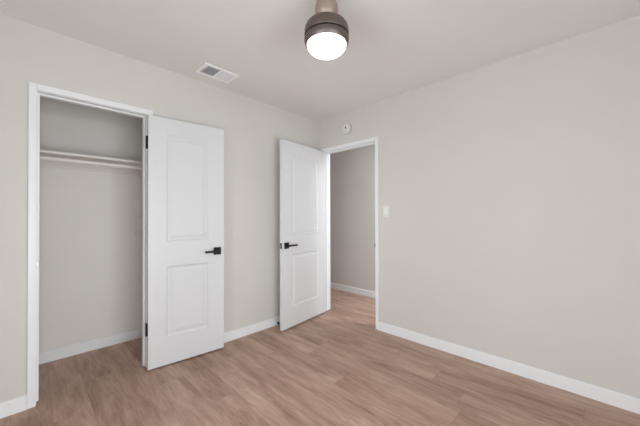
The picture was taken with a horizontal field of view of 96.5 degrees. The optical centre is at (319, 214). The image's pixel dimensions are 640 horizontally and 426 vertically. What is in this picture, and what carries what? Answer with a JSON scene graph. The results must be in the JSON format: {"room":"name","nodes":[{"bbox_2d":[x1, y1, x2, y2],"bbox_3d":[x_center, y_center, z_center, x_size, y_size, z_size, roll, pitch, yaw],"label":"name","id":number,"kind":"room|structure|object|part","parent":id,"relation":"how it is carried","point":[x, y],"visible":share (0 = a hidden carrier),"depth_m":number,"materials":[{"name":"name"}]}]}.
{"room":"empty bedroom","nodes":[
{"label":"empty bedroom","id":0,"kind":"room"},
{"bbox_2d":[39,97,141,352],"bbox_3d":[-2.231,0.010,2.517,0.100,2.440,1.338,-1,-1,44],"label":"wall","id":1,"kind":"structure","parent":0,"point":[90,249],"depth_m":2.58,"materials":[{"name":"paint"}]},
{"bbox_2d":[39,328,141,363],"bbox_3d":[-1.978,1.183,2.264,0.602,0.090,1.138,-1,-1,44],"label":"baseboard","id":2,"kind":"structure","parent":1,"relation":"attached to","point":[55,354],"depth_m":2.57,"materials":[{"name":"white paint"}]},
{"bbox_2d":[40,149,141,175],"bbox_3d":[-2.087,-0.443,2.378,0.304,0.091,1.136,-1,-1,44],"label":"closet shelf","id":3,"kind":"object","parent":1,"relation":"attached to","point":[43,163],"visible":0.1,"depth_m":2.49,"materials":[{"name":"paint"}]},
{"bbox_2d":[40,155,141,169],"bbox_3d":[-1.974,-0.427,2.267,0.054,0.054,1.099,-1,-1,44],"label":"closet rod","id":4,"kind":"object","parent":3,"relation":"attached to","point":[49,158],"visible":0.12,"depth_m":2.34,"materials":[{"name":"paint"}]},
{"bbox_2d":[0,14,317,402],"bbox_3d":[-1.143,0.008,2.615,0.115,2.440,3.100,-1,-1,44],"label":"wall","id":5,"kind":"structure","parent":0,"point":[253,129],"depth_m":2.30,"materials":[{"name":"beige paint"}]},
{"bbox_2d":[27,82,152,408],"bbox_3d":[-1.645,0.192,2.101,0.145,2.064,0.704,-1,-1,44],"label":"door frame","id":6,"kind":"structure","parent":5,"relation":"attached to","point":[35,91],"depth_m":1.84,"materials":[{"name":"white paint"}]},
{"bbox_3d":[-1.831,0.190,1.817,0.014,2.064,0.039,-1,-1,44],"label":"casing","id":7,"kind":"part","parent":6,"relation":"part of","materials":[{"name":"white paint"}]},
{"bbox_3d":[-1.601,-0.821,2.062,0.014,0.039,0.626,-1,-1,44],"label":"casing","id":8,"kind":"part","parent":6,"relation":"part of","materials":[{"name":"white paint"}]},
{"bbox_3d":[-1.366,0.193,2.293,0.014,2.064,0.039,-1,-1,44],"label":"casing","id":9,"kind":"part","parent":6,"relation":"part of","materials":[{"name":"white paint"}]},
{"bbox_2d":[0,316,279,418],"bbox_3d":[-1.095,1.183,2.563,0.012,0.090,3.100,-1,-1,44],"label":"baseboard","id":10,"kind":"structure","parent":5,"relation":"attached to","point":[19,404],"depth_m":2.77,"materials":[{"name":"white paint"}]},
{"bbox_2d":[145,115,223,369],"bbox_3d":[-1.125,0.215,2.441,0.630,1.997,0.143,0,-1,-40],"label":"door","id":11,"kind":"structure","parent":5,"relation":"in","point":[185,160],"depth_m":2.41,"materials":[{"name":"white paint"}]},
{"bbox_3d":[-0.940,0.327,2.512,0.131,0.018,0.012,0,-1,-40],"label":"lever","id":12,"kind":"part","parent":11,"relation":"part of","materials":[{"name":"black metal"}]},
{"bbox_3d":[-0.927,0.327,2.580,0.066,0.066,0.009,0,-1,-40],"label":"handle","id":13,"kind":"part","parent":11,"relation":"part of","materials":[{"name":"black metal"}]},
{"bbox_2d":[0,288,639,425],"bbox_3d":[-0.111,1.254,2.278,4.615,0.060,4.300,-1,-1,44],"label":"floor","id":14,"kind":"structure","parent":0,"point":[333,367],"depth_m":2.01,"materials":[{"name":"wood"}]},
{"bbox_2d":[0,0,639,120],"bbox_3d":[-0.117,-1.246,2.295,4.615,0.060,4.300,-1,-1,44],"label":"ceiling","id":15,"kind":"structure","parent":0,"point":[395,47],"depth_m":1.95,"materials":[{"name":"paint"}]},
{"bbox_2d":[195,63,238,82],"bbox_3d":[-0.883,-1.209,2.454,0.198,0.009,0.298,-1,-1,44],"label":"ceiling vent","id":16,"kind":"object","parent":15,"relation":"in","point":[206,69],"visible":1,"depth_m":2.44,"materials":[{"name":"white metal"}]},
{"bbox_2d":[304,0,348,59],"bbox_3d":[0.036,-1.047,1.567,0.244,0.350,0.244,-1,-1,44],"label":"ceiling light","id":17,"kind":"object","parent":15,"relation":"attached to","point":[326,33],"visible":1,"depth_m":1.49,"materials":[{"name":"brushed bronze"},{"name":"dark bronze"},{"name":"frosted white glass"}]},
{"bbox_2d":[307,33,345,59],"bbox_3d":[0.036,-0.906,1.566,0.215,0.068,0.215,-1,-1,44],"label":"diffuser","id":18,"kind":"object","parent":17,"relation":"attached to","point":[323,46],"depth_m":1.51,"materials":[{"name":"white glass"}]},
{"bbox_2d":[330,144,374,291],"bbox_3d":[1.063,0.013,4.073,3.600,2.440,0.100,-1,-1,44],"label":"wall","id":19,"kind":"structure","parent":0,"point":[352,172],"depth_m":4.53,"materials":[{"name":"beige paint"}]},
{"bbox_2d":[330,282,374,297],"bbox_3d":[1.027,1.188,4.025,3.600,0.090,0.012,-1,-1,44],"label":"baseboard","id":20,"kind":"structure","parent":19,"relation":"attached to","point":[359,291],"depth_m":4.50,"materials":[{"name":"white paint"}]},
{"bbox_2d":[318,15,639,398],"bbox_3d":[0.707,0.007,3.054,4.515,2.440,0.115,-1,-1,44],"label":"wall","id":21,"kind":"structure","parent":0,"point":[510,187],"depth_m":2.16,"materials":[{"name":"beige paint"}]},
{"bbox_2d":[280,139,324,330],"bbox_3d":[-0.177,0.213,3.300,0.143,2.002,0.784,0,0,37],"label":"door","id":22,"kind":"structure","parent":21,"relation":"in","point":[302,168],"depth_m":3.23,"materials":[{"name":"white paint"}]},
{"bbox_2d":[343,123,351,133],"bbox_3d":[0.312,-1.006,3.340,0.132,0.132,0.035,-1,-1,44],"label":"smoke detector","id":23,"kind":"object","parent":21,"relation":"attached to","point":[347,128],"visible":1,"depth_m":3.32,"materials":[{"name":"plastic"}]},
{"bbox_2d":[320,136,378,329],"bbox_3d":[0.362,0.198,3.390,0.857,2.061,0.145,-1,-1,44],"label":"door frame","id":24,"kind":"structure","parent":21,"relation":"attached to","point":[374,140],"depth_m":3.37,"materials":[{"name":"white paint"}]},
{"bbox_3d":[0.315,-0.814,3.350,0.779,0.039,0.014,-1,-1,44],"label":"casing","id":25,"kind":"part","parent":24,"relation":"part of","materials":[{"name":"white paint"}]},
{"bbox_3d":[0.609,0.195,3.057,0.039,2.061,0.014,-1,-1,44],"label":"casing","id":26,"kind":"part","parent":24,"relation":"part of","materials":[{"name":"white paint"}]},
{"bbox_2d":[383,206,388,216],"bbox_3d":[0.689,-0.035,2.983,0.072,0.116,0.011,-1,-1,44],"label":"light switch","id":27,"kind":"object","parent":21,"relation":"attached to","point":[385,208],"visible":1,"depth_m":2.98,"materials":[{"name":"white plastic"}]},
{"bbox_2d":[379,322,639,413],"bbox_3d":[1.093,1.178,2.582,3.088,0.090,0.012,-1,-1,44],"label":"baseboard","id":28,"kind":"structure","parent":21,"relation":"attached to","point":[607,396],"depth_m":2.13,"materials":[{"name":"white paint"}]}
]}

